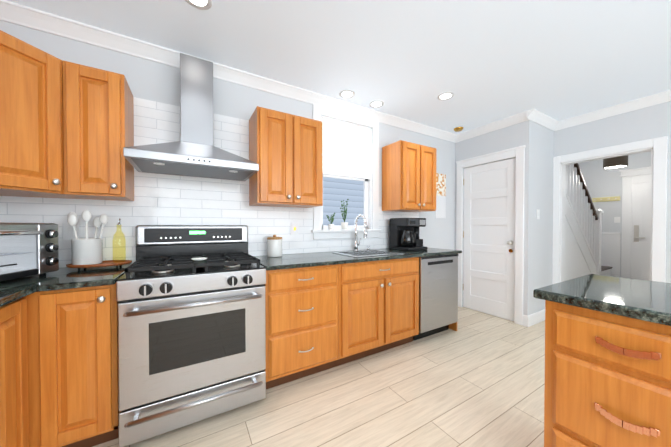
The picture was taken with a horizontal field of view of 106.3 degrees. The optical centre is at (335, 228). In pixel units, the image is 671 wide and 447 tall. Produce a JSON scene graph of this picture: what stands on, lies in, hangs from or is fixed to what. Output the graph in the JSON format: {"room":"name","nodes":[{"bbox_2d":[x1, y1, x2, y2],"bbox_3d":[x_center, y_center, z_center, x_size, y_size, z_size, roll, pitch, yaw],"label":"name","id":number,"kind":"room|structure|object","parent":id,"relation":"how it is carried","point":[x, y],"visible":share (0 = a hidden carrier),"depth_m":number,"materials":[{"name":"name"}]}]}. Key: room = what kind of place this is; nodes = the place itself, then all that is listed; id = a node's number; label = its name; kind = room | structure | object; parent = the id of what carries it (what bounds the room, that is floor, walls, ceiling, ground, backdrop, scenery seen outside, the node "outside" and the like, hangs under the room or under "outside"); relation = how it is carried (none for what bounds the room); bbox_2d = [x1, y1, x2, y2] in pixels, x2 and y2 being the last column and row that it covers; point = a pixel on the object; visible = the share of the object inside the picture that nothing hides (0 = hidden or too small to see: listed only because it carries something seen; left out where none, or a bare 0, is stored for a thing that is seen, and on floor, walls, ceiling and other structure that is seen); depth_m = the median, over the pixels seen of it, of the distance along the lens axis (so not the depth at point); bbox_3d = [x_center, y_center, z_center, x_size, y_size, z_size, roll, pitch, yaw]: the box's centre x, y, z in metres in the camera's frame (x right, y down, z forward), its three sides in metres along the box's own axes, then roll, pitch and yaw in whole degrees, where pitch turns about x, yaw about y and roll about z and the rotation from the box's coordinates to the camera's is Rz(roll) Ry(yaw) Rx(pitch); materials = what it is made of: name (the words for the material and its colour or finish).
{"room":"kitchen","nodes":[
{"label":"kitchen","id":0,"kind":"room"},
{"bbox_2d":[0,20,455,267],"bbox_3d":[-0.269,-0.102,2.630,4.950,2.520,0.120,0,1,-30],"label":"wall","id":1,"kind":"structure","parent":0,"point":[151,80],"depth_m":2.17,"materials":[{"name":"white paint"}]},
{"bbox_2d":[0,30,80,198],"bbox_3d":[-1.818,-0.576,1.264,0.645,0.760,0.634,0,1,-30],"label":"upper cabinet","id":2,"kind":"object","parent":1,"relation":"attached to","point":[31,126],"visible":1,"depth_m":1.30,"materials":[{"name":"brown wood"}]},
{"bbox_2d":[62,60,133,200],"bbox_3d":[-1.497,-0.580,1.612,0.273,0.760,0.360,0,1,-30],"label":"upper cabinet","id":3,"kind":"object","parent":1,"relation":"attached to","point":[98,120],"visible":1,"depth_m":1.49,"materials":[{"name":"brown wood"}]},
{"bbox_2d":[123,53,258,180],"bbox_3d":[-1.001,-0.824,1.826,0.758,0.826,0.495,0,1,-30],"label":"range hood","id":4,"kind":"object","parent":1,"relation":"attached to","point":[194,152],"visible":1,"depth_m":1.78,"materials":[{"name":"silver metal"}]},
{"bbox_2d":[0,97,418,267],"bbox_3d":[-0.578,-0.362,2.372,3.920,1.214,0.006,0,1,-30],"label":"tile backsplash","id":5,"kind":"structure","parent":1,"relation":"attached to","point":[162,199],"depth_m":1.96,"materials":[{"name":"white tile"}]},
{"bbox_2d":[62,223,78,240],"bbox_3d":[-1.760,0.019,1.674,0.080,0.120,0.010,0,1,-30],"label":"electrical outlet plate","id":6,"kind":"object","parent":5,"relation":"attached to","point":[67,232],"visible":0.77,"depth_m":1.67,"materials":[{"name":"white"}]},
{"bbox_2d":[291,223,297,234],"bbox_3d":[-0.401,0.000,2.471,0.080,0.120,0.010,0,1,-30],"label":"electrical outlet plate","id":7,"kind":"object","parent":5,"relation":"attached to","point":[294,228],"visible":1,"depth_m":2.47,"materials":[{"name":"white plastic"}]},
{"bbox_2d":[0,0,459,142],"bbox_3d":[-0.221,-1.316,2.534,4.710,0.090,0.070,0,1,-30],"label":"crown molding","id":8,"kind":"structure","parent":1,"relation":"attached to","point":[27,17],"depth_m":1.90,"materials":[{"name":"white wood"}]},
{"bbox_2d":[249,106,322,207],"bbox_3d":[-0.431,-0.587,2.237,0.580,0.760,0.360,0,1,-30],"label":"upper cabinet","id":9,"kind":"object","parent":1,"relation":"attached to","point":[286,152],"visible":1,"depth_m":2.09,"materials":[{"name":"brown wood"}]},
{"bbox_2d":[311,104,380,239],"bbox_3d":[0.117,-0.584,2.825,0.900,1.380,0.165,0,1,-30],"label":"window unit","id":10,"kind":"structure","parent":1,"relation":"in","point":[347,150],"depth_m":2.82,"materials":[{"name":"white wood"}]},
{"bbox_2d":[326,199,348,229],"bbox_3d":[0.028,-0.165,2.774,0.282,0.346,0.090,0,1,-30],"label":"potted plant","id":11,"kind":"object","parent":10,"relation":"on","point":[344,224],"visible":0.96,"depth_m":2.79,"materials":[{"name":"white ceramic"}]},
{"bbox_2d":[382,140,436,211],"bbox_3d":[0.902,-0.596,3.019,0.590,0.760,0.360,0,1,-30],"label":"upper cabinet","id":12,"kind":"object","parent":1,"relation":"attached to","point":[408,176],"visible":1,"depth_m":2.88,"materials":[{"name":"brown wood"}]},
{"bbox_2d":[435,173,445,217],"bbox_3d":[1.500,-0.468,3.591,0.220,0.630,0.006,0,1,-30],"label":"picture","id":13,"kind":"object","parent":1,"relation":"attached to","point":[440,211],"visible":0.79,"depth_m":3.59,"materials":[{"name":"paper"}]},
{"bbox_2d":[93,306,544,446],"bbox_3d":[2.367,1.219,1.700,8.540,0.100,4.660,0,1,-30],"label":"floor","id":14,"kind":"structure","parent":0,"point":[476,379],"depth_m":1.70,"materials":[{"name":"beige wood"}]},
{"bbox_2d":[0,283,118,446],"bbox_3d":[-1.628,0.733,1.229,0.914,0.884,0.914,0,1,-30],"label":"base cabinet","id":15,"kind":"object","parent":14,"relation":"on","point":[58,368],"visible":0.9,"depth_m":1.23,"materials":[{"name":"brown wood"}]},
{"bbox_2d":[0,267,67,306],"bbox_3d":[-1.324,0.285,0.437,0.660,0.030,2.597,0,1,-30],"label":"countertop","id":16,"kind":"structure","parent":15,"relation":"on","point":[12,290],"depth_m":1.16,"materials":[{"name":"black stone"}]},
{"bbox_2d":[0,223,58,281],"bbox_3d":[-1.698,0.116,1.171,0.402,0.290,0.500,0,1,-10],"label":"toaster oven","id":17,"kind":"object","parent":16,"relation":"on","point":[28,249],"visible":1,"depth_m":1.31,"materials":[{"name":"silver metal"}]},
{"bbox_2d":[32,264,130,290],"bbox_3d":[-1.420,0.272,1.513,0.264,0.030,0.644,0,1,-30],"label":"countertop","id":18,"kind":"structure","parent":15,"relation":"on","point":[71,278],"depth_m":1.34,"materials":[{"name":"black stone"}]},
{"bbox_2d":[66,260,131,269],"bbox_3d":[-1.532,0.237,1.643,0.320,0.036,0.198,0,1,-30],"label":"wood tray","id":19,"kind":"object","parent":18,"relation":"on","point":[116,263],"visible":0.77,"depth_m":1.60,"materials":[{"name":"brown wood"}]},
{"bbox_2d":[67,210,107,264],"bbox_3d":[-1.593,0.054,1.617,0.192,0.346,0.155,0,1,-30],"label":"utensil crock","id":20,"kind":"object","parent":19,"relation":"on","point":[86,250],"visible":0.96,"depth_m":1.57,"materials":[{"name":"white ceramic"}]},
{"bbox_2d":[112,219,125,261],"bbox_3d":[-1.462,0.078,1.700,0.068,0.296,0.068,0,1,-30],"label":"oil bottle","id":21,"kind":"object","parent":19,"relation":"on","point":[116,237],"visible":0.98,"depth_m":1.69,"materials":[{"name":"yellow glass"}]},
{"bbox_2d":[116,225,265,446],"bbox_3d":[-0.942,0.571,1.739,0.772,1.195,0.717,0,1,-30],"label":"gas range","id":22,"kind":"object","parent":14,"relation":"on","point":[190,299],"visible":1,"depth_m":1.48,"materials":[{"name":"silver metal"}]},
{"bbox_2d":[265,264,338,388],"bbox_3d":[-0.366,0.722,2.128,0.593,0.884,0.640,0,1,-30],"label":"base cabinet","id":23,"kind":"object","parent":14,"relation":"on","point":[301,309],"visible":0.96,"depth_m":1.86,"materials":[{"name":"brown wood"}]},
{"bbox_2d":[334,257,418,366],"bbox_3d":[0.296,0.718,2.516,0.938,0.884,0.640,0,1,-30],"label":"base cabinet","id":24,"kind":"object","parent":14,"relation":"on","point":[378,306],"visible":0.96,"depth_m":2.23,"materials":[{"name":"brown wood"}]},
{"bbox_2d":[254,248,461,270],"bbox_3d":[0.313,0.260,2.534,2.187,0.030,0.637,0,1,-30],"label":"countertop","id":25,"kind":"structure","parent":24,"relation":"on","point":[286,261],"depth_m":2.19,"materials":[{"name":"black stone"}]},
{"bbox_2d":[267,235,281,256],"bbox_3d":[-0.547,0.150,2.267,0.136,0.196,0.136,0,1,-30],"label":"canister","id":26,"kind":"object","parent":25,"relation":"on","point":[274,245],"visible":1,"depth_m":2.21,"materials":[{"name":"white ceramic"}]},
{"bbox_2d":[354,214,366,250],"bbox_3d":[0.284,0.043,2.707,0.090,0.399,0.214,0,1,-30],"label":"kitchen faucet","id":27,"kind":"object","parent":25,"relation":"on","point":[356,244],"visible":1,"depth_m":2.74,"materials":[{"name":"silver metal"}]},
{"bbox_2d":[332,250,403,256],"bbox_3d":[0.319,0.328,2.522,0.570,0.179,0.430,0,1,-30],"label":"sink","id":28,"kind":"object","parent":25,"relation":"in","point":[364,253],"visible":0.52,"depth_m":2.65,"materials":[{"name":"silver metal"}]},
{"bbox_2d":[389,218,427,250],"bbox_3d":[0.856,0.057,2.947,0.310,0.365,0.325,0,1,-30],"label":"coffee maker","id":29,"kind":"object","parent":25,"relation":"on","point":[404,234],"visible":1,"depth_m":2.88,"materials":[{"name":"black plastic"}]},
{"bbox_2d":[413,254,457,340],"bbox_3d":[0.959,0.714,2.918,0.604,0.882,0.614,0,1,-30],"label":"dishwasher","id":30,"kind":"object","parent":14,"relation":"on","point":[438,293],"visible":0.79,"depth_m":2.64,"materials":[{"name":"silver metal"}]},
{"bbox_2d":[449,322,456,330],"bbox_3d":[1.223,0.711,3.091,0.018,0.884,0.588,0,1,-30],"label":"cabinet end panel","id":31,"kind":"object","parent":14,"relation":"on","point":[452,326],"visible":0.14,"depth_m":2.87,"materials":[{"name":"brown wood"}]},
{"bbox_2d":[565,163,611,280],"bbox_3d":[3.738,-0.457,4.290,3.154,3.192,1.294,0,1,-30],"label":"staircase","id":32,"kind":"structure","parent":14,"relation":"on","point":[583,231],"depth_m":3.93,"materials":[{"name":"white wood"}]},
{"bbox_2d":[533,294,670,446],"bbox_3d":[1.414,0.735,0.601,0.650,0.895,1.300,0,1,-30],"label":"kitchen island","id":33,"kind":"object","parent":14,"relation":"on","point":[607,361],"depth_m":0.86,"materials":[{"name":"brown wood"}]},
{"bbox_2d":[533,274,670,321],"bbox_3d":[1.434,0.268,0.607,0.665,0.037,1.360,0,1,-30],"label":"island countertop","id":34,"kind":"structure","parent":33,"relation":"on","point":[650,299],"depth_m":0.96,"materials":[{"name":"black stone"}]},
{"bbox_2d":[7,0,670,133],"bbox_3d":[2.367,-1.401,1.669,8.540,0.100,4.660,0,1,-30],"label":"ceiling","id":35,"kind":"structure","parent":0,"point":[485,62],"depth_m":1.87,"materials":[{"name":"white paint"}]},
{"bbox_2d":[185,0,211,9],"bbox_3d":[-0.806,-1.344,1.465,0.160,0.007,0.160,0,1,-30],"label":"recessed light","id":36,"kind":"object","parent":35,"relation":"in","point":[203,4],"visible":1,"depth_m":1.50,"materials":[{"name":"white plastic"}]},
{"bbox_2d":[339,90,354,98],"bbox_3d":[0.117,-1.357,2.540,0.160,0.007,0.160,0,1,-30],"label":"recessed light","id":37,"kind":"object","parent":35,"relation":"in","point":[346,94],"visible":1,"depth_m":2.54,"materials":[{"name":"white plastic"}]},
{"bbox_2d":[369,100,383,107],"bbox_3d":[0.448,-1.359,2.746,0.160,0.007,0.160,0,1,-30],"label":"recessed light","id":38,"kind":"object","parent":35,"relation":"in","point":[376,104],"visible":1,"depth_m":2.75,"materials":[{"name":"white plastic"}]},
{"bbox_2d":[437,92,453,99],"bbox_3d":[1.127,-1.357,2.577,0.160,0.007,0.160,0,1,-30],"label":"recessed light","id":39,"kind":"object","parent":35,"relation":"in","point":[445,96],"visible":1,"depth_m":2.57,"materials":[{"name":"white plastic"}]},
{"bbox_2d":[454,127,462,131],"bbox_3d":[1.679,-1.356,3.434,0.120,0.030,0.120,0,1,-30],"label":"ceiling detector","id":40,"kind":"object","parent":35,"relation":"attached to","point":[457,129],"visible":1,"depth_m":3.40,"materials":[{"name":"gold metal"}]},
{"bbox_2d":[603,155,627,168],"bbox_3d":[4.659,-1.200,4.188,0.280,0.359,0.280,0,1,-30],"label":"pendant light","id":41,"kind":"object","parent":35,"relation":"hanging from","point":[616,162],"visible":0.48,"depth_m":4.11,"materials":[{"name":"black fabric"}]},
{"bbox_2d":[455,120,533,315],"bbox_3d":[2.082,-0.111,3.395,0.120,2.520,0.940,0,1,-30],"label":"wall","id":42,"kind":"structure","parent":0,"point":[515,135],"depth_m":3.02,"materials":[{"name":"white paint"}]},
{"bbox_2d":[463,158,515,320],"bbox_3d":[2.029,0.134,3.375,0.104,2.020,0.685,0,1,-30],"label":"door","id":43,"kind":"structure","parent":42,"relation":"in","point":[489,246],"depth_m":3.35,"materials":[{"name":"white wood"}]},
{"bbox_2d":[456,145,525,324],"bbox_3d":[2.016,0.078,3.365,0.026,2.143,0.886,0,1,-30],"label":"door frame","id":44,"kind":"structure","parent":42,"relation":"attached to","point":[518,152],"depth_m":3.05,"materials":[{"name":"white wood"}]},
{"bbox_2d":[456,108,539,140],"bbox_3d":[2.043,-1.324,3.260,0.070,0.090,0.910,0,1,-30],"label":"crown molding","id":45,"kind":"structure","parent":42,"relation":"attached to","point":[532,114],"depth_m":3.17,"materials":[{"name":"white wood"}]},
{"bbox_2d":[532,122,553,313],"bbox_3d":[2.587,-0.109,3.216,0.570,2.520,0.120,0,1,-30],"label":"wall","id":46,"kind":"structure","parent":0,"point":[543,200],"depth_m":3.15,"materials":[{"name":"white paint"}]},
{"bbox_2d":[525,309,544,326],"bbox_3d":[2.563,1.087,3.137,0.706,0.130,0.016,0,1,-30],"label":"baseboard","id":47,"kind":"structure","parent":46,"relation":"attached to","point":[533,319],"depth_m":3.04,"materials":[{"name":"white wood"}]},
{"bbox_2d":[536,209,539,218],"bbox_3d":[2.478,-0.177,3.075,0.080,0.120,0.010,0,1,-30],"label":"switch plate","id":48,"kind":"object","parent":46,"relation":"attached to","point":[537,214],"visible":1,"depth_m":3.07,"materials":[{"name":"white plastic"}]},
{"bbox_2d":[531,112,559,130],"bbox_3d":[2.544,-1.322,3.067,0.600,0.090,0.070,0,1,-30],"label":"crown molding","id":49,"kind":"structure","parent":46,"relation":"attached to","point":[545,120],"depth_m":3.11,"materials":[{"name":"white wood"}]},
{"bbox_2d":[567,151,650,276],"bbox_3d":[5.479,-0.126,4.699,0.120,2.520,2.610,0,1,-30],"label":"wall","id":50,"kind":"structure","parent":0,"point":[600,181],"depth_m":4.88,"materials":[{"name":"white paint"}]},
{"bbox_2d":[592,196,619,201],"bbox_3d":[5.250,-0.576,4.896,0.069,0.085,0.380,0,1,-30],"label":"coat hook rack","id":51,"kind":"object","parent":50,"relation":"attached to","point":[605,199],"visible":0.98,"depth_m":4.90,"materials":[{"name":"beige wood"}]},
{"bbox_2d":[614,217,619,222],"bbox_3d":[5.356,-0.172,4.783,0.006,0.110,0.080,0,1,-30],"label":"switch plate","id":52,"kind":"object","parent":50,"relation":"attached to","point":[616,219],"visible":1,"depth_m":4.78,"materials":[{"name":"white plastic"}]},
{"bbox_2d":[619,166,650,280],"bbox_3d":[5.631,0.024,4.262,0.060,2.230,1.140,0,1,-30],"label":"entry door","id":53,"kind":"structure","parent":50,"relation":"in","point":[635,236],"depth_m":4.57,"materials":[{"name":"white wood"}]},
{"bbox_2d":[554,101,670,282],"bbox_3d":[3.735,-0.094,1.942,0.120,2.520,3.480,0,1,-30],"label":"wall","id":54,"kind":"structure","parent":0,"point":[651,122],"depth_m":2.75,"materials":[{"name":"white paint"}]},
{"bbox_2d":[552,136,667,283],"bbox_3d":[3.140,0.111,2.958,0.160,2.088,0.926,0,1,-30],"label":"door frame","id":55,"kind":"structure","parent":54,"relation":"attached to","point":[657,147],"depth_m":2.65,"materials":[{"name":"white wood"}]},
{"bbox_2d":[560,90,670,129],"bbox_3d":[3.683,-1.307,1.828,0.070,0.090,3.360,0,1,-30],"label":"crown molding","id":56,"kind":"structure","parent":54,"relation":"attached to","point":[662,97],"depth_m":2.77,"materials":[{"name":"white wood"}]},
{"label":"outside","id":57,"kind":"structure","parent":0,"visible":0},
{"bbox_2d":[323,177,363,224],"bbox_3d":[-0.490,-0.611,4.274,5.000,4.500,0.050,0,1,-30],"label":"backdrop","id":58,"kind":"structure","parent":57,"point":[336,191],"depth_m":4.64,"materials":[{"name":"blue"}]},
{"bbox_3d":[4.859,-0.105,2.892,2.780,2.520,0.120,0,1,-30],"label":"wall","id":59,"kind":"structure","parent":0,"visible":0},
{"bbox_2d":[601,232,620,276],"bbox_3d":[5.092,0.598,5.218,0.030,1.060,1.093,0,1,-30],"label":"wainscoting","id":60,"kind":"structure","parent":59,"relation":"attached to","point":[610,250],"depth_m":4.82,"materials":[{"name":"white wood"}]}
]}

